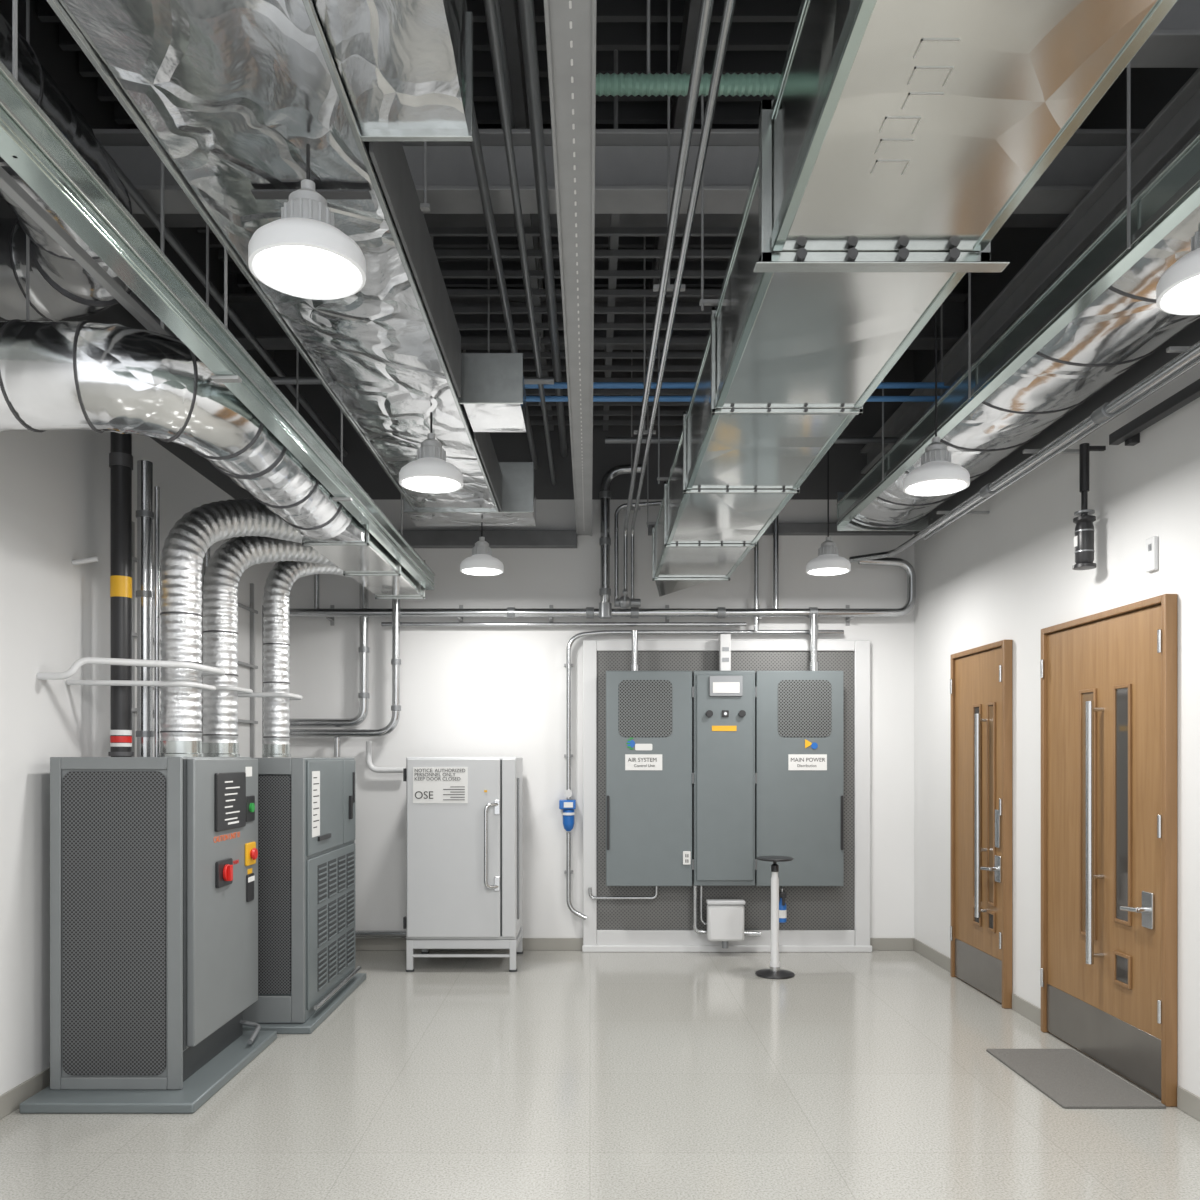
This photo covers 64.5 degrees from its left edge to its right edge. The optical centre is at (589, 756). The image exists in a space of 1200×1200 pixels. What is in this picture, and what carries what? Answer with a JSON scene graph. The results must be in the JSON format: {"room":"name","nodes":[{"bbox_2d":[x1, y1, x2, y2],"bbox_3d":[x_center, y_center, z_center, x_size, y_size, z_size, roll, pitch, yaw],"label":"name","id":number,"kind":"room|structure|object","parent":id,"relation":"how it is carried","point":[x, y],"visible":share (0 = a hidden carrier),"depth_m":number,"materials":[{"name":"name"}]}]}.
{"room":"mechanical room","nodes":[
{"label":"mechanical room","id":0,"kind":"room"},
{"bbox_2d":[0,0,274,1094],"bbox_3d":[-2.550,-0.950,2.940,0.200,4.900,8.880,0,0,0],"label":"wall","id":1,"kind":"structure","parent":0,"point":[55,485],"depth_m":4.31,"materials":[{"name":"paint"}]},
{"bbox_2d":[0,1067,49,1118],"bbox_3d":[-2.444,1.452,2.934,0.012,0.095,8.868,0,0,0],"label":"baseboard","id":2,"kind":"structure","parent":1,"relation":"attached to","point":[10,1101],"depth_m":4.08,"materials":[{"name":"grey plastic"}]},
{"bbox_2d":[0,13,133,320],"bbox_3d":[-1.832,-1.966,2.299,0.785,0.469,3.439,0,0,-10],"label":"duct","id":3,"kind":"object","parent":1,"relation":"attached to","point":[61,289],"visible":0.56,"depth_m":3.36,"materials":[{"name":"metal"}]},
{"bbox_2d":[37,556,301,699],"bbox_3d":[-2.143,-0.644,5.170,0.617,0.614,1.931,0,0,0],"label":"guard rail","id":4,"kind":"object","parent":1,"relation":"attached to","point":[206,670],"visible":0.98,"depth_m":4.49,"materials":[{"name":"white metal"}]},
{"bbox_2d":[132,521,257,757],"bbox_3d":[-2.429,-0.600,5.950,0.039,1.300,1.900,0,0,0],"label":"support frame","id":5,"kind":"object","parent":1,"relation":"attached to","point":[251,665],"visible":0.4,"depth_m":6.61,"materials":[{"name":"grey metal"}]},
{"bbox_2d":[136,460,267,757],"bbox_3d":[-2.335,-0.025,5.821,0.178,2.950,2.195,0,0,-5],"label":"pipes","id":6,"kind":"object","parent":1,"relation":"attached to","point":[145,515],"visible":0.54,"depth_m":4.74,"materials":[{"name":"grey metal"}]},
{"bbox_2d":[95,0,899,485],"bbox_3d":[0.035,-2.405,3.935,4.970,0.648,6.870,0,0,0],"label":"ceiling","id":7,"kind":"structure","parent":0,"point":[493,12],"depth_m":4.11,"materials":[{"name":"black metal"}]},
{"bbox_2d":[92,129,1143,213],"bbox_3d":[0.035,-2.530,4.110,4.970,0.260,0.180,0,0,0],"label":"cross beam","id":8,"kind":"structure","parent":7,"relation":"attached to","point":[631,164],"depth_m":4.10,"materials":[{"name":"grey metal"}]},
{"bbox_2d":[861,68,1199,473],"bbox_3d":[2.160,-2.290,4.189,0.120,0.180,6.379,0,0,0],"label":"ceiling beam","id":9,"kind":"structure","parent":7,"relation":"attached to","point":[1178,121],"depth_m":4.22,"materials":[{"name":"grey metal"}]},
{"bbox_2d":[1125,0,1199,67],"bbox_3d":[1.860,-2.420,3.125,1.320,0.200,0.150,0,0,0],"label":"cross beam","id":10,"kind":"structure","parent":7,"relation":"attached to","point":[1175,42],"depth_m":3.12,"materials":[{"name":"grey metal"}]},
{"bbox_2d":[37,0,1068,351],"bbox_3d":[0.035,-3.080,2.935,4.970,0.600,8.870,0,0,0],"label":"ceiling","id":11,"kind":"structure","parent":0,"point":[761,31],"depth_m":4.87,"materials":[{"name":"black metal"}]},
{"bbox_2d":[0,142,169,335],"bbox_3d":[-1.530,-2.445,2.350,0.030,1.910,2.300,0,0,0],"label":"rail","id":12,"kind":"object","parent":11,"relation":"hanging from","point":[8,184],"visible":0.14,"depth_m":2.87,"materials":[{"name":"grey metal"}]},
{"bbox_2d":[0,0,424,598],"bbox_3d":[-1.818,-2.252,4.931,1.262,2.297,3.816,0,0,0],"label":"duct","id":13,"kind":"object","parent":11,"relation":"hanging from","point":[85,375],"visible":0.77,"depth_m":3.20,"materials":[{"name":"metal"}]},
{"bbox_2d":[0,0,434,589],"bbox_3d":[-1.147,-2.294,3.815,0.085,2.212,6.030,0,0,0],"label":"cable tray","id":14,"kind":"object","parent":11,"relation":"hanging from","point":[31,144],"visible":0.94,"depth_m":2.48,"materials":[{"name":"grey metal"}]},
{"bbox_2d":[46,0,535,525],"bbox_3d":[-0.755,-2.487,3.490,0.910,1.825,6.184,0,0,0],"label":"duct","id":15,"kind":"object","parent":11,"relation":"hanging from","point":[235,92],"visible":0.87,"depth_m":2.53,"materials":[{"name":"metal"}]},
{"bbox_2d":[248,144,365,299],"bbox_3d":[-0.730,-1.417,2.460,0.292,0.335,0.292,0,0,0],"label":"pendant lamp","id":16,"kind":"object","parent":15,"relation":"hanging from","point":[302,253],"visible":1,"depth_m":2.41,"materials":[{"name":"white"}]},
{"bbox_2d":[283,179,330,224],"bbox_3d":[-0.730,-1.422,2.460,0.124,0.126,0.124,0,0,0],"label":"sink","id":17,"kind":"object","parent":16,"relation":"in","point":[305,202],"depth_m":2.41,"materials":[{"name":"grey"}]},
{"bbox_2d":[256,246,358,296],"bbox_3d":[-0.730,-1.253,2.460,0.254,0.004,0.254,0,0,0],"label":"diffuser","id":18,"kind":"object","parent":16,"relation":"attached to","point":[297,271],"depth_m":2.44,"materials":[{"name":"white plastic"}]},
{"bbox_2d":[399,412,462,493],"bbox_3d":[-0.730,-1.417,4.370,0.292,0.335,0.292,0,0,0],"label":"pendant lamp","id":19,"kind":"object","parent":15,"relation":"hanging from","point":[430,473],"visible":1,"depth_m":4.31,"materials":[{"name":"white"}]},
{"bbox_2d":[403,476,458,492],"bbox_3d":[-0.730,-1.253,4.370,0.254,0.004,0.254,0,0,0],"label":"diffuser","id":20,"kind":"object","parent":19,"relation":"attached to","point":[423,484],"depth_m":4.35,"materials":[{"name":"white plastic"}]},
{"bbox_2d":[418,433,444,460],"bbox_3d":[-0.730,-1.422,4.370,0.124,0.126,0.124,0,0,0],"label":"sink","id":21,"kind":"object","parent":19,"relation":"in","point":[431,448],"depth_m":4.32,"materials":[{"name":"grey metal"}]},
{"bbox_2d":[460,522,503,575],"bbox_3d":[-0.730,-1.417,6.420,0.292,0.335,0.292,0,0,0],"label":"pendant lamp","id":22,"kind":"object","parent":15,"relation":"hanging from","point":[481,562],"visible":1,"depth_m":6.36,"materials":[{"name":"white metal"}]},
{"bbox_2d":[473,537,489,554],"bbox_3d":[-0.730,-1.422,6.420,0.124,0.126,0.124,0,0,0],"label":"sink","id":23,"kind":"object","parent":22,"relation":"in","point":[481,547],"depth_m":6.37,"materials":[{"name":"grey metal"}]},
{"bbox_2d":[463,568,500,574],"bbox_3d":[-0.730,-1.253,6.420,0.254,0.004,0.254,0,0,0],"label":"diffuser","id":24,"kind":"object","parent":22,"relation":"attached to","point":[470,571],"depth_m":6.41,"materials":[{"name":"white plastic"}]},
{"bbox_2d":[428,50,737,430],"bbox_3d":[0.200,-2.950,5.835,2.340,0.900,3.070,0,0,0],"label":"ceiling grating","id":25,"kind":"object","parent":11,"relation":"attached to","point":[613,232],"visible":0.26,"depth_m":5.34,"materials":[{"name":"metal"}]},
{"bbox_2d":[623,0,735,598],"bbox_3d":[0.300,-2.280,3.787,0.120,2.240,6.975,0,0,0],"label":"conduit","id":26,"kind":"object","parent":11,"relation":"hanging from","point":[706,7],"visible":0.91,"depth_m":3.25,"materials":[{"name":"metal"}]},
{"bbox_2d":[596,0,780,96],"bbox_3d":[0.450,-2.833,3.250,1.000,1.134,0.068,0,0,0],"label":"conduit","id":27,"kind":"object","parent":11,"relation":"attached to","point":[628,84],"visible":0.53,"depth_m":3.23,"materials":[{"name":"green"}]},
{"bbox_2d":[524,236,949,404],"bbox_3d":[0.925,-2.750,5.654,2.750,1.300,0.043,0,0,0],"label":"ceiling pipes","id":28,"kind":"object","parent":11,"relation":"hanging from","point":[557,385],"visible":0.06,"depth_m":5.64,"materials":[{"name":"blue metal"}]},
{"bbox_2d":[806,450,850,575],"bbox_3d":[1.610,-2.325,6.420,0.292,2.150,0.292,0,0,0],"label":"pendant lamp","id":29,"kind":"object","parent":11,"relation":"hanging from","point":[828,562],"visible":0.99,"depth_m":6.37,"materials":[{"name":"white"}]},
{"bbox_2d":[819,537,835,554],"bbox_3d":[1.610,-1.422,6.420,0.124,0.126,0.124,0,0,0],"label":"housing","id":30,"kind":"object","parent":29,"relation":"in","point":[828,547],"depth_m":6.37,"materials":[{"name":"grey metal"}]},
{"bbox_2d":[809,568,847,574],"bbox_3d":[1.610,-1.253,6.420,0.254,0.004,0.254,0,0,0],"label":"diffuser","id":31,"kind":"object","parent":29,"relation":"attached to","point":[812,571],"depth_m":6.41,"materials":[{"name":"white plastic"}]},
{"bbox_2d":[646,0,1177,596],"bbox_3d":[0.743,-2.301,3.768,0.665,2.197,6.724,0,0,0],"label":"duct","id":32,"kind":"object","parent":11,"relation":"hanging from","point":[898,138],"visible":1,"depth_m":2.31,"materials":[{"name":"grey metal"}]},
{"bbox_2d":[903,311,969,495],"bbox_3d":[1.610,-2.325,4.420,0.292,2.150,0.292,0,0,0],"label":"pendant lamp","id":33,"kind":"object","parent":11,"relation":"hanging from","point":[936,475],"visible":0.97,"depth_m":4.37,"materials":[{"name":"white metal"}]},
{"bbox_2d":[923,437,948,463],"bbox_3d":[1.610,-1.422,4.420,0.124,0.126,0.124,0,0,0],"label":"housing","id":34,"kind":"object","parent":33,"relation":"in","point":[935,452],"depth_m":4.37,"materials":[{"name":"grey"}]},
{"bbox_2d":[907,480,964,495],"bbox_3d":[1.610,-1.253,4.420,0.254,0.004,0.254,0,0,0],"label":"diffuser","id":35,"kind":"object","parent":33,"relation":"attached to","point":[914,487],"depth_m":4.41,"materials":[{"name":"white plastic"}]},
{"bbox_2d":[837,61,1199,530],"bbox_3d":[2.086,-2.510,3.708,0.668,1.780,6.215,0,0,0],"label":"duct","id":36,"kind":"object","parent":11,"relation":"hanging from","point":[1100,316],"visible":0.93,"depth_m":3.92,"materials":[{"name":"grey metal"}]},
{"bbox_2d":[1156,223,1199,314],"bbox_3d":[1.690,-2.325,2.550,0.292,2.150,0.292,0,0,0],"label":"pendant lamp","id":37,"kind":"object","parent":11,"relation":"hanging from","point":[1178,287],"visible":1,"depth_m":2.55,"materials":[{"name":"white"}]},
{"bbox_2d":[1164,275,1199,312],"bbox_3d":[1.690,-1.253,2.550,0.254,0.004,0.254,0,0,0],"label":"diffuser","id":38,"kind":"object","parent":37,"relation":"attached to","point":[1183,293],"depth_m":2.58,"materials":[{"name":"white plastic"}]},
{"bbox_2d":[1193,223,1199,249],"bbox_3d":[1.690,-1.422,2.550,0.124,0.126,0.124,0,0,0],"label":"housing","id":39,"kind":"object","parent":37,"relation":"in","point":[1196,238],"depth_m":2.55,"materials":[{"name":"grey metal"}]},
{"bbox_3d":[-0.045,-2.562,4.200,0.014,1.675,6.014,0,0,0],"label":"rods","id":40,"kind":"object","parent":11,"relation":"hanging from","visible":0},
{"bbox_2d":[544,0,596,535],"bbox_3d":[-0.045,-1.756,3.835,0.120,0.088,7.070,0,0,0],"label":"channel sides","id":41,"kind":"object","parent":40,"relation":"hanging from","point":[546,2],"depth_m":2.91,"materials":[{"name":"grey metal"}]},
{"bbox_2d":[549,0,591,534],"bbox_3d":[-0.045,-1.723,3.835,0.120,0.005,7.070,0,0,0],"label":"ceiling beam","id":42,"kind":"structure","parent":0,"point":[580,14],"depth_m":2.93,"materials":[{"name":"grey metal"}]},
{"bbox_2d":[275,350,913,937],"bbox_3d":[0.035,-0.950,7.480,5.370,4.900,0.200,0,0,0],"label":"wall","id":43,"kind":"structure","parent":0,"point":[466,691],"depth_m":7.38,"materials":[{"name":"paint"}]},
{"bbox_2d":[398,530,576,547],"bbox_3d":[-1.000,-1.680,7.330,1.800,0.120,0.099,0,0,0],"label":"channel","id":44,"kind":"object","parent":43,"relation":"attached to","point":[415,538],"visible":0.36,"depth_m":7.28,"materials":[{"name":"grey metal"}]},
{"bbox_2d":[289,463,915,936],"bbox_3d":[0.041,-0.415,7.194,4.881,3.601,0.369,0,0,0],"label":"service pipework","id":45,"kind":"object","parent":43,"relation":"attached to","point":[605,610],"visible":0.93,"depth_m":7.23,"materials":[{"name":"metal"}]},
{"bbox_2d":[563,809,573,830],"bbox_3d":[-0.165,0.487,7.300,0.090,0.165,0.090,0,0,0],"label":"bowl","id":46,"kind":"object","parent":45,"relation":"on","point":[568,814],"depth_m":7.26,"materials":[{"name":"blue plastic"}]},
{"bbox_2d":[355,938,913,949],"bbox_3d":[0.035,1.452,7.374,4.970,0.095,0.012,0,0,0],"label":"baseboard","id":47,"kind":"structure","parent":43,"relation":"attached to","point":[360,943],"depth_m":7.37,"materials":[{"name":"grey plastic"}]},
{"bbox_2d":[648,523,914,534],"bbox_3d":[1.475,-1.760,7.340,2.050,0.080,0.079,0,0,0],"label":"channel","id":48,"kind":"object","parent":43,"relation":"attached to","point":[784,528],"visible":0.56,"depth_m":7.30,"materials":[{"name":"grey metal"}]},
{"bbox_2d":[0,950,1199,1199],"bbox_3d":[0.035,1.550,3.040,5.370,0.100,9.080,0,0,0],"label":"floor","id":49,"kind":"structure","parent":0,"point":[567,1074],"depth_m":4.03,"materials":[{"name":"stone"}]},
{"bbox_2d":[19,757,276,1112],"bbox_3d":[-2.033,0.750,4.525,0.735,1.500,1.070,0,0,0],"label":"cabinet","id":50,"kind":"object","parent":49,"relation":"on","point":[154,860],"visible":1,"depth_m":4.15,"materials":[{"name":"metal"}]},
{"bbox_2d":[108,432,133,756],"bbox_3d":[-2.270,-0.975,4.600,0.112,1.950,0.112,0,0,0],"label":"riser pipe","id":51,"kind":"object","parent":50,"relation":"on","point":[120,455],"visible":0.92,"depth_m":4.56,"materials":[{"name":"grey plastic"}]},
{"bbox_2d":[215,858,232,887],"bbox_3d":[-1.744,0.552,4.530,0.015,0.125,0.180,0,0,0],"label":"switch plate","id":52,"kind":"object","parent":50,"relation":"attached to","point":[222,865],"depth_m":4.49,"materials":[{"name":"grey plastic"}]},
{"bbox_2d":[223,864,232,880],"bbox_3d":[-1.722,0.552,4.530,0.030,0.080,0.080,0,0,0],"label":"switch","id":53,"kind":"object","parent":50,"relation":"attached to","point":[227,868],"depth_m":4.51,"materials":[{"name":"red plastic"}]},
{"bbox_2d":[158,499,301,756],"bbox_3d":[-1.823,-0.693,4.992,0.209,1.385,0.892,0,0,37],"label":"duct","id":54,"kind":"object","parent":50,"relation":"on","point":[186,545],"visible":0.84,"depth_m":4.66,"materials":[{"name":"grey metal"}]},
{"bbox_2d":[246,796,254,901],"bbox_3d":[-1.747,0.470,4.880,0.010,0.540,0.120,0,0,0],"label":"switch plate","id":55,"kind":"object","parent":50,"relation":"attached to","point":[250,800],"depth_m":4.87,"materials":[{"name":"grey plastic"}]},
{"bbox_2d":[243,758,365,1033],"bbox_3d":[-1.895,0.752,5.780,0.770,1.495,1.280,0,0,0],"label":"cabinet","id":56,"kind":"object","parent":49,"relation":"on","point":[306,806],"visible":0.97,"depth_m":5.21,"materials":[{"name":"metal"}]},
{"bbox_2d":[203,536,336,756],"bbox_3d":[-1.864,-0.687,5.639,0.215,1.374,0.877,0,0,44],"label":"duct","id":57,"kind":"object","parent":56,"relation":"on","point":[224,569],"visible":0.8,"depth_m":5.34,"materials":[{"name":"grey metal"}]},
{"bbox_2d":[262,561,351,756],"bbox_3d":[-1.792,-0.687,6.202,0.173,1.374,0.759,0,0,37],"label":"duct","id":58,"kind":"object","parent":56,"relation":"on","point":[280,579],"visible":0.71,"depth_m":5.91,"materials":[{"name":"grey metal"}]},
{"bbox_2d":[403,757,522,971],"bbox_3d":[-0.903,0.750,6.915,0.801,1.500,0.746,0,0,0],"label":"cabinet","id":59,"kind":"object","parent":49,"relation":"on","point":[464,815],"visible":1,"depth_m":6.60,"materials":[{"name":"metal"}]},
{"bbox_2d":[582,614,871,951],"bbox_3d":[1.055,0.210,7.235,2.230,2.580,0.262,0,0,0],"label":"control switchgear","id":60,"kind":"object","parent":49,"relation":"on","point":[703,760],"visible":1,"depth_m":7.16,"materials":[{"name":"grey metal"}]},
{"bbox_2d":[683,851,690,864],"bbox_3d":[0.729,0.760,7.152,0.057,0.100,0.013,0,0,0],"label":"power socket","id":61,"kind":"object","parent":60,"relation":"attached to","point":[686,854],"depth_m":7.15,"materials":[{"name":"white plastic"}]},
{"bbox_2d":[722,941,727,947],"bbox_3d":[1.020,1.413,7.170,0.050,0.055,0.050,0,0,0],"label":"outlet","id":62,"kind":"object","parent":60,"relation":"attached to","point":[724,943],"depth_m":7.15,"materials":[{"name":"grey metal"}]},
{"bbox_2d":[779,886,786,922],"bbox_3d":[1.460,1.118,7.235,0.068,0.285,0.150,0,0,0],"label":"spray bottle","id":63,"kind":"object","parent":60,"relation":"hanging from","point":[782,894],"visible":0.88,"depth_m":7.19,"materials":[{"name":"blue plastic"}]},
{"bbox_2d":[755,856,794,978],"bbox_3d":[1.273,1.095,6.540,0.268,0.810,0.268,0,0,0],"label":"stanchion post","id":64,"kind":"object","parent":49,"relation":"on","point":[774,972],"visible":1,"depth_m":6.52,"materials":[{"name":"grey plastic"}]},
{"bbox_2d":[986,1049,1165,1108],"bbox_3d":[2.240,1.494,4.450,0.440,0.012,0.800,0,0,0],"label":"entrance mat","id":65,"kind":"object","parent":49,"relation":"on","point":[1067,1077],"visible":1,"depth_m":4.38,"materials":[{"name":"grey rubber"}]},
{"bbox_2d":[914,68,1199,1096],"bbox_3d":[2.620,-0.950,2.940,0.200,4.900,8.880,0,0,0],"label":"wall","id":66,"kind":"structure","parent":0,"point":[1007,572],"depth_m":5.27,"materials":[{"name":"paint"}]},
{"bbox_2d":[950,665,1001,948],"bbox_3d":[2.460,0.350,6.080,0.018,1.800,0.793,0,0,0],"label":"hinges","id":67,"kind":"object","parent":66,"relation":"attached to","point":[1000,666],"visible":1,"depth_m":5.69,"materials":[{"name":"silver metal"}]},
{"bbox_2d":[955,647,1001,1003],"bbox_3d":[2.502,0.413,6.080,0.034,2.154,0.768,0,0,0],"label":"leaf","id":68,"kind":"object","parent":66,"relation":"attached to","point":[976,675],"visible":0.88,"depth_m":6.19,"materials":[{"name":"brown wood"}]},
{"bbox_2d":[955,938,1001,1002],"bbox_3d":[2.483,1.357,6.080,0.004,0.255,0.760,0,0,0],"label":"kick plate","id":69,"kind":"object","parent":68,"relation":"attached to","point":[981,970],"visible":1,"depth_m":6.05,"materials":[{"name":"metal"}]},
{"bbox_2d":[975,714,987,917],"bbox_3d":[2.443,0.365,5.930,0.083,1.270,0.036,0,0,0],"label":"bar","id":70,"kind":"object","parent":68,"relation":"attached to","point":[978,720],"visible":1,"depth_m":5.92,"materials":[{"name":"silver metal"}]},
{"bbox_2d":[974,707,992,928],"bbox_3d":[2.483,0.370,5.980,0.004,1.380,0.300,0,0,0],"label":"glass","id":71,"kind":"object","parent":68,"relation":"attached to","point":[976,709],"visible":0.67,"depth_m":6.13,"materials":[{"name":"grey glass"}]},
{"bbox_2d":[972,702,995,932],"bbox_3d":[2.479,0.370,5.980,0.012,1.412,0.332,0,0,0],"label":"beads","id":72,"kind":"object","parent":68,"relation":"attached to","point":[991,703],"visible":0.88,"depth_m":5.91,"materials":[{"name":"brown wood"}]},
{"bbox_2d":[989,705,992,902],"bbox_3d":[2.483,0.290,5.870,0.004,1.220,0.080,0,0,0],"label":"glass","id":73,"kind":"object","parent":68,"relation":"attached to","point":[990,706],"visible":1,"depth_m":5.87,"materials":[{"name":"brown"}]},
{"bbox_2d":[980,855,1001,882],"bbox_3d":[2.452,0.680,5.810,0.066,0.160,0.161,0,0,0],"label":"lever","id":74,"kind":"object","parent":68,"relation":"attached to","point":[997,868],"visible":1,"depth_m":5.76,"materials":[{"name":"silver metal"}]},
{"bbox_2d":[995,809,1000,847],"bbox_3d":[2.477,0.435,5.770,0.014,0.230,0.060,0,0,0],"label":"card reader","id":75,"kind":"object","parent":68,"relation":"attached to","point":[997,816],"visible":0.88,"depth_m":5.76,"materials":[{"name":"silver metal"}]},
{"bbox_2d":[950,640,1012,1008],"bbox_3d":[2.492,0.400,6.080,0.054,2.200,0.840,0,0,0],"label":"frame","id":76,"kind":"object","parent":66,"relation":"attached to","point":[1007,645],"visible":0.87,"depth_m":5.66,"materials":[{"name":"brown wood"}]},
{"bbox_2d":[849,342,1199,561],"bbox_3d":[2.344,-1.496,4.025,0.506,0.112,6.446,0,0,-2],"label":"conduit","id":77,"kind":"object","parent":66,"relation":"attached to","point":[1189,358],"visible":0.98,"depth_m":4.29,"materials":[{"name":"metal"}]},
{"bbox_2d":[914,938,1199,1120],"bbox_3d":[2.514,1.452,2.934,0.012,0.095,8.868,0,0,0],"label":"baseboard","id":78,"kind":"structure","parent":66,"relation":"attached to","point":[1188,1102],"depth_m":5.43,"materials":[{"name":"grey plastic"}]},
{"bbox_2d":[1073,443,1105,569],"bbox_3d":[2.443,-1.225,4.650,0.151,0.610,0.104,0,0,0],"label":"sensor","id":79,"kind":"object","parent":66,"relation":"attached to","point":[1084,528],"visible":1,"depth_m":4.63,"materials":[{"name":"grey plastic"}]},
{"bbox_2d":[1040,629,1161,1023],"bbox_3d":[2.460,0.350,4.635,0.018,1.800,1.083,0,0,0],"label":"hinges","id":80,"kind":"object","parent":66,"relation":"attached to","point":[1159,632],"visible":1,"depth_m":4.10,"materials":[{"name":"silver metal"}]},
{"bbox_2d":[1047,605,1160,1098],"bbox_3d":[2.502,0.413,4.635,0.034,2.154,1.058,0,0,0],"label":"leaf","id":81,"kind":"object","parent":66,"relation":"attached to","point":[1102,655],"visible":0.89,"depth_m":4.59,"materials":[{"name":"brown wood"}]},
{"bbox_2d":[1082,692,1092,932],"bbox_3d":[2.483,0.280,4.730,0.004,1.200,0.120,0,0,0],"label":"glass","id":82,"kind":"object","parent":81,"relation":"attached to","point":[1085,696],"visible":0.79,"depth_m":4.77,"materials":[{"name":"brown"}]},
{"bbox_2d":[1086,701,1103,963],"bbox_3d":[2.443,0.365,4.600,0.083,1.270,0.036,0,0,0],"label":"bar","id":83,"kind":"object","parent":81,"relation":"attached to","point":[1090,709],"visible":1,"depth_m":4.59,"materials":[{"name":"silver metal"}]},
{"bbox_2d":[1047,984,1160,1097],"bbox_3d":[2.483,1.357,4.635,0.004,0.255,1.050,0,0,0],"label":"kick plate","id":84,"kind":"object","parent":81,"relation":"attached to","point":[1133,1053],"visible":1,"depth_m":4.55,"materials":[{"name":"metal"}]},
{"bbox_2d":[1079,684,1131,988],"bbox_3d":[2.479,0.365,4.580,0.012,1.402,0.452,0,0,0],"label":"beads","id":85,"kind":"object","parent":81,"relation":"attached to","point":[1129,686],"visible":0.98,"depth_m":4.48,"materials":[{"name":"brown wood"}]},
{"bbox_2d":[1116,688,1127,983],"bbox_3d":[2.483,0.365,4.425,0.004,1.370,0.110,0,0,0],"label":"glass","id":86,"kind":"object","parent":81,"relation":"attached to","point":[1121,694],"visible":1,"depth_m":4.43,"materials":[{"name":"grey glass"}]},
{"bbox_2d":[1120,891,1153,928],"bbox_3d":[2.452,0.680,4.260,0.066,0.160,0.161,0,0,0],"label":"lever","id":87,"kind":"object","parent":81,"relation":"attached to","point":[1147,909],"visible":1,"depth_m":4.21,"materials":[{"name":"silver metal"}]},
{"bbox_2d":[1041,594,1177,1106],"bbox_3d":[2.492,0.400,4.635,0.054,2.200,1.130,0,0,0],"label":"frame","id":88,"kind":"object","parent":66,"relation":"attached to","point":[1168,602],"visible":0.88,"depth_m":4.07,"materials":[{"name":"brown wood"}]},
{"bbox_2d":[1145,536,1157,571],"bbox_3d":[2.508,-0.905,4.245,0.022,0.150,0.070,0,0,0],"label":"thermostat","id":89,"kind":"object","parent":66,"relation":"attached to","point":[1151,544],"visible":1,"depth_m":4.23,"materials":[{"name":"white plastic"}]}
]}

